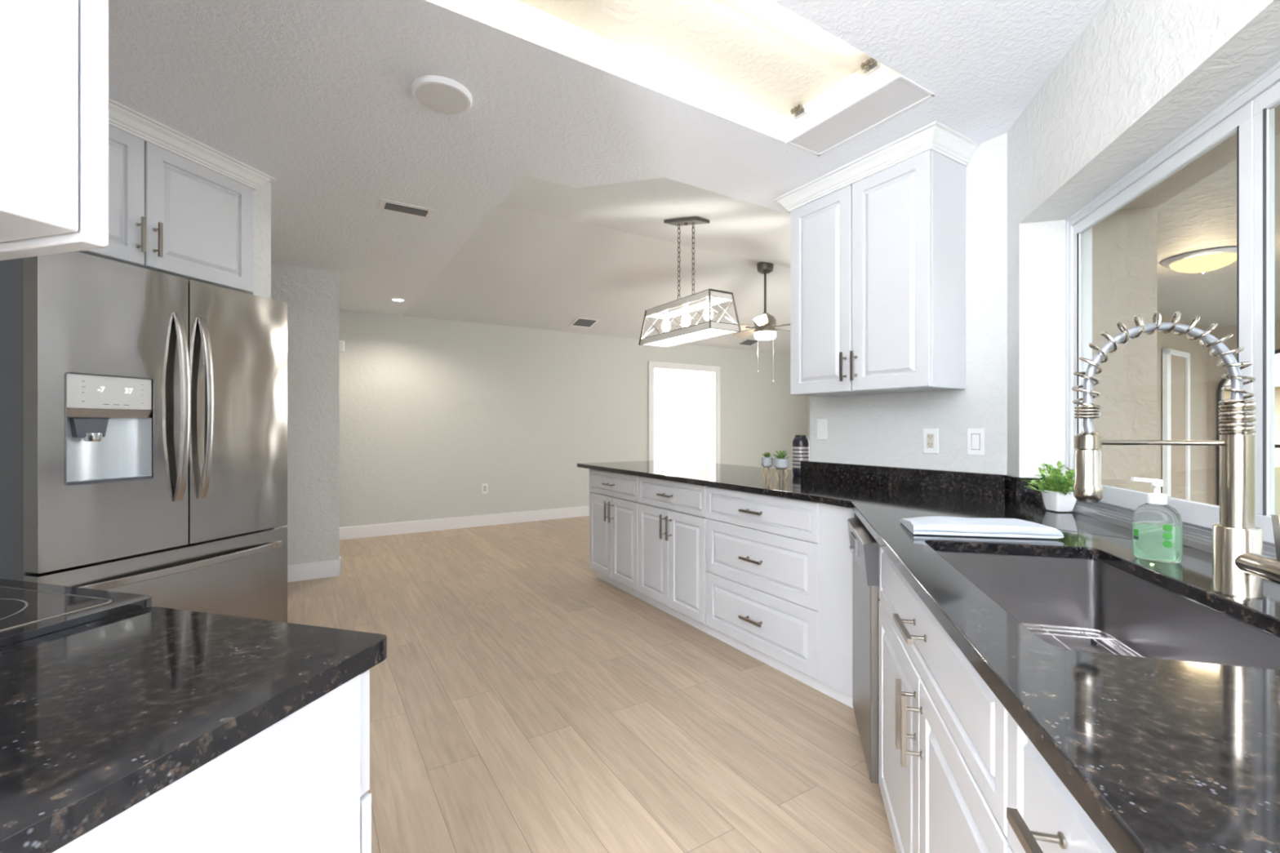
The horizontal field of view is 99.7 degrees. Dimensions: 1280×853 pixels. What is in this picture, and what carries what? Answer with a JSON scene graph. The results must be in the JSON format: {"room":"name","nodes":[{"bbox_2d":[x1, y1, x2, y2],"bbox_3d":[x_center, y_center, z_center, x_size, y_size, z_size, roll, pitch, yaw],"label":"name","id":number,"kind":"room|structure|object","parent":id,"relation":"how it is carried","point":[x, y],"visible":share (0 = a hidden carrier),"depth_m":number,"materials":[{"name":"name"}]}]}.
{"room":"kitchen","nodes":[
{"label":"kitchen","id":0,"kind":"room"},
{"bbox_2d":[250,182,271,298],"bbox_3d":[-2.513,-0.020,1.736,0.675,2.440,2.300,0,0,15],"label":"wall","id":1,"kind":"structure","parent":0,"point":[262,196],"depth_m":2.71,"materials":[{"name":"white paint"}]},
{"bbox_2d":[78,97,275,293],"bbox_3d":[-2.261,-0.947,2.304,0.640,0.584,0.988,0,0,15],"label":"upper cabinet","id":2,"kind":"object","parent":1,"relation":"attached to","point":[180,206],"visible":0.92,"depth_m":2.32,"materials":[{"name":"grey wood"}]},
{"bbox_2d":[271,263,339,564],"bbox_3d":[-4.341,-0.050,3.230,4.442,2.500,0.129,0,0,-32],"label":"wall","id":3,"kind":"structure","parent":0,"point":[312,296],"depth_m":4.25,"materials":[{"name":"white paint"}]},
{"bbox_2d":[287,555,341,582],"bbox_3d":[-4.335,1.135,3.233,4.456,0.130,0.156,0,0,-32],"label":"baseboard","id":4,"kind":"structure","parent":3,"relation":"attached to","point":[311,571],"depth_m":4.24,"materials":[{"name":"white wood"}]},
{"bbox_2d":[339,309,805,527],"bbox_3d":[-2.039,-0.100,6.493,11.800,2.600,0.121,0,0,-32],"label":"wall","id":5,"kind":"structure","parent":0,"point":[433,411],"depth_m":6.62,"materials":[{"name":"grey paint"}]},
{"bbox_2d":[339,340,344,351],"bbox_3d":[-2.691,-0.720,4.851,0.060,0.100,0.020,0,0,-32],"label":"sensor","id":6,"kind":"object","parent":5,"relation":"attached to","point":[341,343],"visible":0.56,"depth_m":4.85,"materials":[{"name":"white plastic"}]},
{"bbox_2d":[339,506,589,540],"bbox_3d":[-3.447,1.133,5.538,8.400,0.135,0.014,0,0,-32],"label":"baseboard","id":7,"kind":"structure","parent":5,"relation":"attached to","point":[439,524],"depth_m":6.33,"materials":[{"name":"white wood"}]},
{"bbox_2d":[481,483,488,493],"bbox_3d":[-1.873,0.749,6.520,0.072,0.118,0.009,0,0,-32],"label":"wall outlet","id":8,"kind":"object","parent":5,"relation":"attached to","point":[484,486],"visible":1,"depth_m":6.52,"materials":[{"name":"white plastic"}]},
{"bbox_2d":[648,360,719,463],"bbox_3d":[0.649,0.130,8.164,1.330,2.140,0.165,0,0,-32],"label":"door frame","id":9,"kind":"structure","parent":5,"relation":"attached to","point":[713,371],"depth_m":8.39,"materials":[{"name":"white wood"}]},
{"bbox_2d":[287,515,896,852],"bbox_3d":[-0.244,1.225,2.852,12.600,0.050,12.100,0,0,-32],"label":"floor","id":10,"kind":"structure","parent":0,"point":[522,700],"depth_m":2.22,"materials":[{"name":"brown wood"}]},
{"bbox_2d":[0,578,151,648],"bbox_3d":[-1.270,0.733,0.716,0.764,0.894,0.700,0,0,15],"label":"cooktop","id":11,"kind":"object","parent":10,"relation":"on","point":[28,611],"visible":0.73,"depth_m":0.86,"materials":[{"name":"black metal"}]},
{"bbox_2d":[0,251,287,622],"bbox_3d":[-2.150,0.295,2.263,0.798,1.780,0.900,0,0,15],"label":"refrigerator","id":12,"kind":"object","parent":10,"relation":"on","point":[144,411],"visible":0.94,"depth_m":2.03,"materials":[{"name":"grey"}]},
{"bbox_2d":[52,669,371,852],"bbox_3d":[-0.678,0.765,0.502,0.470,0.869,0.635,0,0,15],"label":"base cabinet","id":13,"kind":"object","parent":10,"relation":"on","point":[300,784],"visible":0.5,"depth_m":0.61,"materials":[{"name":"grey wood"}]},
{"bbox_2d":[0,606,386,852],"bbox_3d":[-0.677,0.315,0.516,0.481,0.030,0.673,0,0,15],"label":"countertop","id":14,"kind":"structure","parent":13,"relation":"on","point":[99,717],"depth_m":0.60,"materials":[{"name":"black stone"}]},
{"bbox_2d":[589,468,646,602],"bbox_3d":[0.026,0.765,4.110,0.641,0.870,0.736,0,0,-32],"label":"base cabinet","id":15,"kind":"object","parent":10,"relation":"on","point":[614,503],"visible":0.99,"depth_m":3.92,"materials":[{"name":"grey wood"}]},
{"bbox_2d":[638,475,715,637],"bbox_3d":[0.412,0.765,3.490,0.641,0.870,0.724,0,0,-32],"label":"base cabinet","id":16,"kind":"object","parent":10,"relation":"on","point":[672,515],"visible":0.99,"depth_m":3.30,"materials":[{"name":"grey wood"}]},
{"bbox_2d":[706,486,829,696],"bbox_3d":[0.812,0.765,2.849,0.641,0.870,0.787,0,0,-32],"label":"base cabinet","id":17,"kind":"object","parent":10,"relation":"on","point":[762,550],"visible":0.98,"depth_m":2.64,"materials":[{"name":"white wood"}]},
{"bbox_2d":[577,459,1191,547],"bbox_3d":[0.873,0.315,3.077,0.985,0.030,3.703,0,0,-32],"label":"countertop","id":18,"kind":"structure","parent":17,"relation":"on","point":[750,479],"depth_m":2.48,"materials":[{"name":"black stone"}]},
{"bbox_2d":[761,452,773,478],"bbox_3d":[0.741,0.224,3.139,0.069,0.149,0.067,0,0,-11],"label":"potted succulent","id":19,"kind":"object","parent":18,"relation":"on","point":[766,461],"visible":1,"depth_m":3.12,"materials":[{"name":"green plant"}]},
{"bbox_2d":[761,457,773,466],"bbox_3d":[0.740,0.206,3.139,0.066,0.056,0.066,0,0,-11],"label":"pot","id":20,"kind":"object","parent":19,"relation":"on","point":[766,461],"depth_m":3.11,"materials":[{"name":"grey"}]},
{"bbox_2d":[772,450,789,479],"bbox_3d":[0.795,0.216,3.049,0.092,0.165,0.088,0,0,43],"label":"potted succulent","id":21,"kind":"object","parent":18,"relation":"on","point":[780,462],"visible":1,"depth_m":3.02,"materials":[{"name":"green plant"}]},
{"bbox_2d":[773,457,788,468],"bbox_3d":[0.796,0.208,3.045,0.082,0.056,0.082,0,0,-11],"label":"pot","id":22,"kind":"object","parent":21,"relation":"on","point":[779,463],"depth_m":3.01,"materials":[{"name":"grey"}]},
{"bbox_2d":[792,435,808,475],"bbox_3d":[0.979,0.176,3.289,0.099,0.247,0.099,0,0,0],"label":"vase","id":23,"kind":"object","parent":18,"relation":"on","point":[800,442],"visible":0.88,"depth_m":3.25,"materials":[{"name":"black ceramic"}]},
{"bbox_2d":[1021,460,1076,511],"bbox_3d":[1.492,0.208,1.925,0.218,0.181,0.213,0,0,-38],"label":"potted plant","id":24,"kind":"object","parent":18,"relation":"on","point":[1057,495],"visible":0.91,"depth_m":1.89,"materials":[{"name":"green plant"}]},
{"bbox_2d":[818,502,857,708],"bbox_3d":[0.874,0.765,2.300,0.085,0.870,0.212,0,0,-32],"label":"filler panel","id":25,"kind":"object","parent":10,"relation":"on","point":[835,557],"visible":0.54,"depth_m":2.29,"materials":[{"name":"grey wood"}]},
{"bbox_2d":[847,516,879,783],"bbox_3d":[1.056,0.732,1.871,0.619,0.787,0.503,0,0,15],"label":"dishwasher","id":26,"kind":"object","parent":10,"relation":"on","point":[864,547],"visible":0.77,"depth_m":1.81,"materials":[{"name":"silver metal"}]},
{"bbox_2d":[878,544,1010,852],"bbox_3d":[0.878,0.765,1.123,0.636,0.870,1.025,0,0,15],"label":"base cabinet","id":27,"kind":"object","parent":10,"relation":"on","point":[943,731],"visible":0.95,"depth_m":1.07,"materials":[{"name":"white wood"}]},
{"bbox_2d":[1006,711,1115,852],"bbox_3d":[0.680,0.765,0.401,0.636,0.870,0.473,0,0,15],"label":"base cabinet","id":28,"kind":"object","parent":10,"relation":"on","point":[1043,816],"visible":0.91,"depth_m":0.59,"materials":[{"name":"white wood"}]},
{"bbox_3d":[0.521,0.765,-0.257,0.595,0.870,0.880,0,0,15],"label":"base cabinet","id":29,"kind":"object","parent":10,"relation":"on","visible":0},
{"bbox_2d":[850,501,1279,852],"bbox_3d":[0.851,0.315,0.659,0.807,0.030,2.921,0,0,15],"label":"countertop","id":30,"kind":"structure","parent":29,"relation":"on","point":[1161,755],"depth_m":0.58,"materials":[{"name":"black stone"}]},
{"bbox_2d":[899,515,1064,538],"bbox_3d":[0.956,0.284,1.556,0.369,0.031,0.202,0,0,11],"label":"dish towel","id":31,"kind":"object","parent":30,"relation":"on","point":[932,525],"visible":1,"depth_m":1.48,"materials":[{"name":"white fabric"}]},
{"bbox_2d":[935,551,1279,670],"bbox_3d":[0.843,0.424,1.034,0.444,0.185,0.788,0,0,15],"label":"sink","id":32,"kind":"object","parent":30,"relation":"in","point":[1153,620],"visible":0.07,"depth_m":1.27,"materials":[{"name":"silver metal"}]},
{"bbox_2d":[1021,622,1144,657],"bbox_3d":[0.863,0.500,1.028,0.336,0.026,0.646,0,0,15],"label":"rack","id":33,"kind":"object","parent":32,"relation":"in","point":[1094,639],"visible":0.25,"depth_m":1.27,"materials":[{"name":"silver metal"}]},
{"bbox_2d":[1130,476,1182,563],"bbox_3d":[1.161,0.207,1.214,0.084,0.184,0.053,0,0,43],"label":"soap bottle","id":34,"kind":"object","parent":30,"relation":"on","point":[1157,526],"visible":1,"depth_m":1.20,"materials":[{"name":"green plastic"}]},
{"bbox_2d":[1071,311,1279,599],"bbox_3d":[0.954,0.043,0.955,0.282,0.514,0.152,0,0,15],"label":"faucet","id":35,"kind":"object","parent":30,"relation":"on","point":[1240,566],"visible":1,"depth_m":0.97,"materials":[{"name":"silver metal"}]},
{"bbox_2d":[108,0,1106,354],"bbox_3d":[0.295,-1.527,1.986,12.600,0.586,10.060,0,0,-32],"label":"ceiling","id":36,"kind":"structure","parent":0,"point":[315,97],"depth_m":2.35,"materials":[{"name":"white paint"}]},
{"bbox_2d":[391,297,404,301],"bbox_3d":[-2.367,-1.237,5.281,0.124,0.006,0.124,0,0,0],"label":"recessed light","id":37,"kind":"object","parent":36,"relation":"in","point":[393,299],"visible":1,"depth_m":5.28,"materials":[{"name":"white plastic"}]},
{"bbox_2d":[377,199,435,218],"bbox_3d":[-1.329,-1.233,3.072,0.280,0.014,0.145,0,0,-32],"label":"ceiling vent","id":38,"kind":"object","parent":36,"relation":"in","point":[384,204],"visible":1,"depth_m":3.06,"materials":[{"name":"white plastic"}]},
{"bbox_2d":[410,75,472,115],"bbox_3d":[-0.739,-1.230,2.014,0.216,0.020,0.216,0,0,0],"label":"recessed light","id":39,"kind":"object","parent":36,"relation":"in","point":[440,95],"visible":1,"depth_m":1.99,"materials":[{"name":"white plastic"}]},
{"bbox_2d":[569,317,599,328],"bbox_3d":[-0.706,-1.319,6.862,0.300,0.067,0.253,0,0,-32],"label":"ceiling vent","id":40,"kind":"object","parent":36,"relation":"in","point":[579,322],"visible":1,"depth_m":6.84,"materials":[{"name":"white plastic"}]},
{"bbox_2d":[425,0,899,142],"bbox_3d":[-0.321,-1.308,1.434,3.030,0.135,0.615,0,0,-32],"label":"ceiling recess","id":41,"kind":"object","parent":36,"relation":"attached to","point":[746,63],"depth_m":1.92,"materials":[{"name":"beige paint"}]},
{"bbox_2d":[790,104,806,119],"bbox_3d":[0.668,-1.324,2.277,0.038,0.038,0.056,0,0,-32],"label":"holder","id":42,"kind":"object","parent":41,"relation":"attached to","point":[797,113],"visible":1,"depth_m":2.27,"materials":[{"name":"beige metal"}]},
{"bbox_2d":[861,57,879,75],"bbox_3d":[0.847,-1.324,1.988,0.038,0.038,0.056,0,0,-32],"label":"holder","id":43,"kind":"object","parent":41,"relation":"attached to","point":[868,68],"visible":0.91,"depth_m":1.98,"materials":[{"name":"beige metal"}]},
{"bbox_2d":[638,217,741,347],"bbox_3d":[0.328,-1.072,3.852,0.269,0.898,0.865,0,0,-32],"label":"pendant light","id":44,"kind":"object","parent":36,"relation":"hanging from","point":[708,330],"visible":1,"depth_m":3.79,"materials":[{"name":"grey metal"}]},
{"bbox_2d":[662,310,670,331],"bbox_3d":[0.196,-0.794,4.065,0.065,0.161,0.066,0,0,0],"label":"bulb","id":45,"kind":"object","parent":44,"relation":"attached to","point":[665,322],"depth_m":4.05,"materials":[{"name":"white glass"}]},
{"bbox_2d":[681,303,690,326],"bbox_3d":[0.328,-0.794,3.852,0.065,0.161,0.066,0,0,0],"label":"bulb","id":46,"kind":"object","parent":44,"relation":"attached to","point":[686,318],"depth_m":3.84,"materials":[{"name":"white glass"}]},
{"bbox_2d":[644,328,733,346],"bbox_3d":[0.328,-0.632,3.852,0.230,0.003,0.826,0,0,-32],"label":"diffuser","id":47,"kind":"object","parent":44,"relation":"attached to","point":[691,335],"depth_m":3.80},
{"bbox_2d":[703,296,713,320],"bbox_3d":[0.460,-0.794,3.640,0.065,0.161,0.066,0,0,0],"label":"socket","id":48,"kind":"object","parent":44,"relation":"attached to","point":[706,313],"depth_m":3.62,"materials":[{"name":"white"}]},
{"bbox_2d":[736,337,760,346],"bbox_3d":[1.692,-1.310,8.398,0.300,0.067,0.253,0,0,-32],"label":"ceiling vent","id":49,"kind":"object","parent":36,"relation":"in","point":[747,342],"visible":0.86,"depth_m":8.38,"materials":[{"name":"white plastic"}]},
{"bbox_2d":[733,262,791,382],"bbox_3d":[1.321,-1.134,5.910,1.222,1.302,1.285,0,0,0],"label":"ceiling fan","id":50,"kind":"object","parent":36,"relation":"hanging from","point":[765,324],"visible":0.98,"depth_m":5.85,"materials":[{"name":"grey metal"}]},
{"bbox_2d":[785,74,934,155],"bbox_3d":[0.868,-1.240,2.187,0.215,0.007,0.535,0,0,-32],"label":"trim","id":51,"kind":"structure","parent":36,"relation":"attached to","point":[890,82],"depth_m":2.13,"materials":[{"name":"white wood"}]},
{"bbox_2d":[790,78,929,153],"bbox_3d":[0.869,-1.240,2.185,0.191,0.003,0.515,0,0,-32],"label":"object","id":52,"kind":"object","parent":51,"relation":"attached to","point":[900,95],"visible":1,"depth_m":2.16,"materials":[{"name":"white"}]},
{"bbox_2d":[653,368,709,462],"bbox_3d":[0.255,-0.100,9.081,4.090,2.600,1.850,0,0,-32],"label":"wall","id":53,"kind":"structure","parent":0,"point":[681,397],"depth_m":10.38,"materials":[{"name":"white paint"}]},
{"bbox_2d":[805,395,809,461],"bbox_3d":[4.124,-0.350,7.662,0.101,3.100,4.650,0,0,-32],"label":"wall","id":54,"kind":"structure","parent":0,"point":[807,398],"depth_m":9.47,"materials":[{"name":"grey paint"}]},
{"bbox_2d":[809,133,1007,475],"bbox_3d":[1.531,-0.030,2.669,0.380,2.460,1.417,0,0,-32],"label":"wall","id":55,"kind":"structure","parent":0,"point":[882,429],"depth_m":2.41,"materials":[{"name":"white paint"}]},
{"bbox_2d":[817,418,827,439],"bbox_3d":[1.042,0.016,3.087,0.007,0.118,0.072,0,0,-32],"label":"wall plate","id":56,"kind":"object","parent":55,"relation":"attached to","point":[822,424],"visible":1,"depth_m":3.08,"materials":[{"name":"white plastic"}]},
{"bbox_2d":[773,120,979,396],"bbox_3d":[1.110,-0.704,2.657,0.342,1.071,0.892,0,0,-32],"label":"upper cabinet","id":57,"kind":"object","parent":55,"relation":"attached to","point":[878,238],"visible":1,"depth_m":2.45,"materials":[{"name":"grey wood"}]},
{"bbox_2d":[800,460,1006,497],"bbox_3d":[1.252,0.251,2.737,0.035,0.096,1.105,0,0,-31],"label":"backsplash","id":58,"kind":"structure","parent":55,"relation":"attached to","point":[992,485],"depth_m":2.60,"materials":[{"name":"black stone"}]},
{"bbox_2d":[923,428,938,453],"bbox_3d":[1.374,0.068,2.553,0.009,0.118,0.072,0,0,-32],"label":"wall outlet","id":59,"kind":"object","parent":55,"relation":"attached to","point":[931,436],"visible":1,"depth_m":2.55,"materials":[{"name":"white"}]},
{"bbox_2d":[926,433,933,448],"bbox_3d":[1.372,0.068,2.551,0.003,0.068,0.034,0,0,-32],"label":"receptacle","id":60,"kind":"object","parent":59,"relation":"attached to","point":[930,437],"depth_m":2.55,"materials":[{"name":"beige"}]},
{"bbox_2d":[967,428,984,455],"bbox_3d":[1.480,0.067,2.381,0.009,0.118,0.072,0,0,-32],"label":"light switch","id":61,"kind":"object","parent":55,"relation":"attached to","point":[975,437],"visible":1,"depth_m":2.38,"materials":[{"name":"white"}]},
{"bbox_2d":[1007,0,1279,477],"bbox_3d":[1.040,-0.030,-0.426,0.448,2.460,5.528,0,0,15],"label":"wall","id":62,"kind":"structure","parent":0,"point":[1140,73],"depth_m":1.73,"materials":[{"name":"white paint"}]},
{"bbox_2d":[1004,475,1021,502],"bbox_3d":[1.520,0.251,2.207,0.018,0.096,0.139,0,0,15],"label":"backsplash","id":63,"kind":"structure","parent":62,"relation":"attached to","point":[1009,480],"depth_m":2.18,"materials":[{"name":"black stone"}]},
{"bbox_2d":[1013,477,1046,502],"bbox_3d":[1.547,0.251,2.139,0.107,0.096,0.020,0,0,15],"label":"backsplash","id":64,"kind":"structure","parent":62,"relation":"attached to","point":[1028,495],"depth_m":2.13,"materials":[{"name":"black stone"}]},
{"bbox_2d":[1066,61,1279,558],"bbox_3d":[1.349,-0.256,0.970,0.160,1.110,2.384,0,0,15],"label":"window","id":65,"kind":"structure","parent":62,"relation":"in","point":[1249,113],"depth_m":1.32,"materials":[{"name":"silver metal"}]},
{"bbox_2d":[1157,313,1208,503],"bbox_3d":[4.234,-0.070,5.062,7.260,2.660,0.121,0,0,-32],"label":"wall","id":66,"kind":"structure","parent":0,"point":[1198,354],"depth_m":6.55,"materials":[{"name":"beige paint"}]},
{"bbox_2d":[1162,348,1190,500],"bbox_3d":[6.048,0.175,6.085,0.800,2.050,0.041,0,0,-32],"label":"door","id":67,"kind":"structure","parent":66,"relation":"in","point":[1175,363],"depth_m":6.07,"materials":[{"name":"white wood"}]},
{"bbox_2d":[1092,104,1279,493],"bbox_3d":[1.155,-0.464,-0.458,0.221,1.592,5.528,0,0,15],"label":"wall","id":68,"kind":"structure","parent":0,"point":[1125,243],"depth_m":2.06,"materials":[{"name":"beige paint"}]},
{"bbox_2d":[1157,133,1279,328],"bbox_3d":[4.418,-1.265,3.826,8.295,0.050,2.286,0,0,-33],"label":"ceiling","id":69,"kind":"structure","parent":0,"point":[1203,215],"depth_m":3.63,"materials":[{"name":"grey paint"}]},
{"bbox_2d":[1160,245,1236,274],"bbox_3d":[4.100,-1.175,3.930,0.450,0.130,0.450,0,0,0],"label":"ceiling light","id":70,"kind":"object","parent":69,"relation":"attached to","point":[1204,260],"visible":0.9,"depth_m":3.84,"materials":[{"name":"white glass"}]},
{"bbox_2d":[1208,320,1279,505],"bbox_3d":[7.831,-0.020,5.964,0.200,2.440,2.150,0,0,-32],"label":"wall","id":71,"kind":"structure","parent":0,"point":[1215,371],"depth_m":6.78,"materials":[{"name":"beige paint"}]},
{"bbox_2d":[1216,349,1279,505],"bbox_3d":[7.624,0.129,6.070,0.041,2.142,1.594,0,0,-32],"label":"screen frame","id":72,"kind":"object","parent":71,"relation":"attached to","point":[1223,380],"visible":0.34,"depth_m":6.72,"materials":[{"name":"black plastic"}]},
{"bbox_3d":[-1.844,-0.020,0.423,2.660,2.440,0.120,0,0,15],"label":"wall","id":73,"kind":"structure","parent":0,"visible":0},
{"bbox_2d":[0,0,108,261],"bbox_3d":[-0.710,-0.692,0.349,0.485,1.092,0.330,0,0,15],"label":"upper cabinet","id":74,"kind":"object","parent":73,"relation":"attached to","point":[54,54],"visible":1,"depth_m":0.41,"materials":[{"name":"grey wood"}]},
{"label":"outside","id":75,"kind":"structure","parent":0,"visible":0},
{"bbox_2d":[1274,466,1279,515],"bbox_3d":[0.000,1.295,0.000,120.000,0.050,120.000,0,0,-32],"label":"lawn","id":76,"kind":"structure","parent":75,"point":[1277,469],"depth_m":10.63,"materials":[{"name":"green plant"}]},
{"bbox_2d":[1223,353,1279,466],"bbox_3d":[24.412,-1.030,17.551,9.200,4.600,17.200,0,0,-32],"label":"house","id":77,"kind":"structure","parent":76,"relation":"on","point":[1227,394],"depth_m":17.01,"materials":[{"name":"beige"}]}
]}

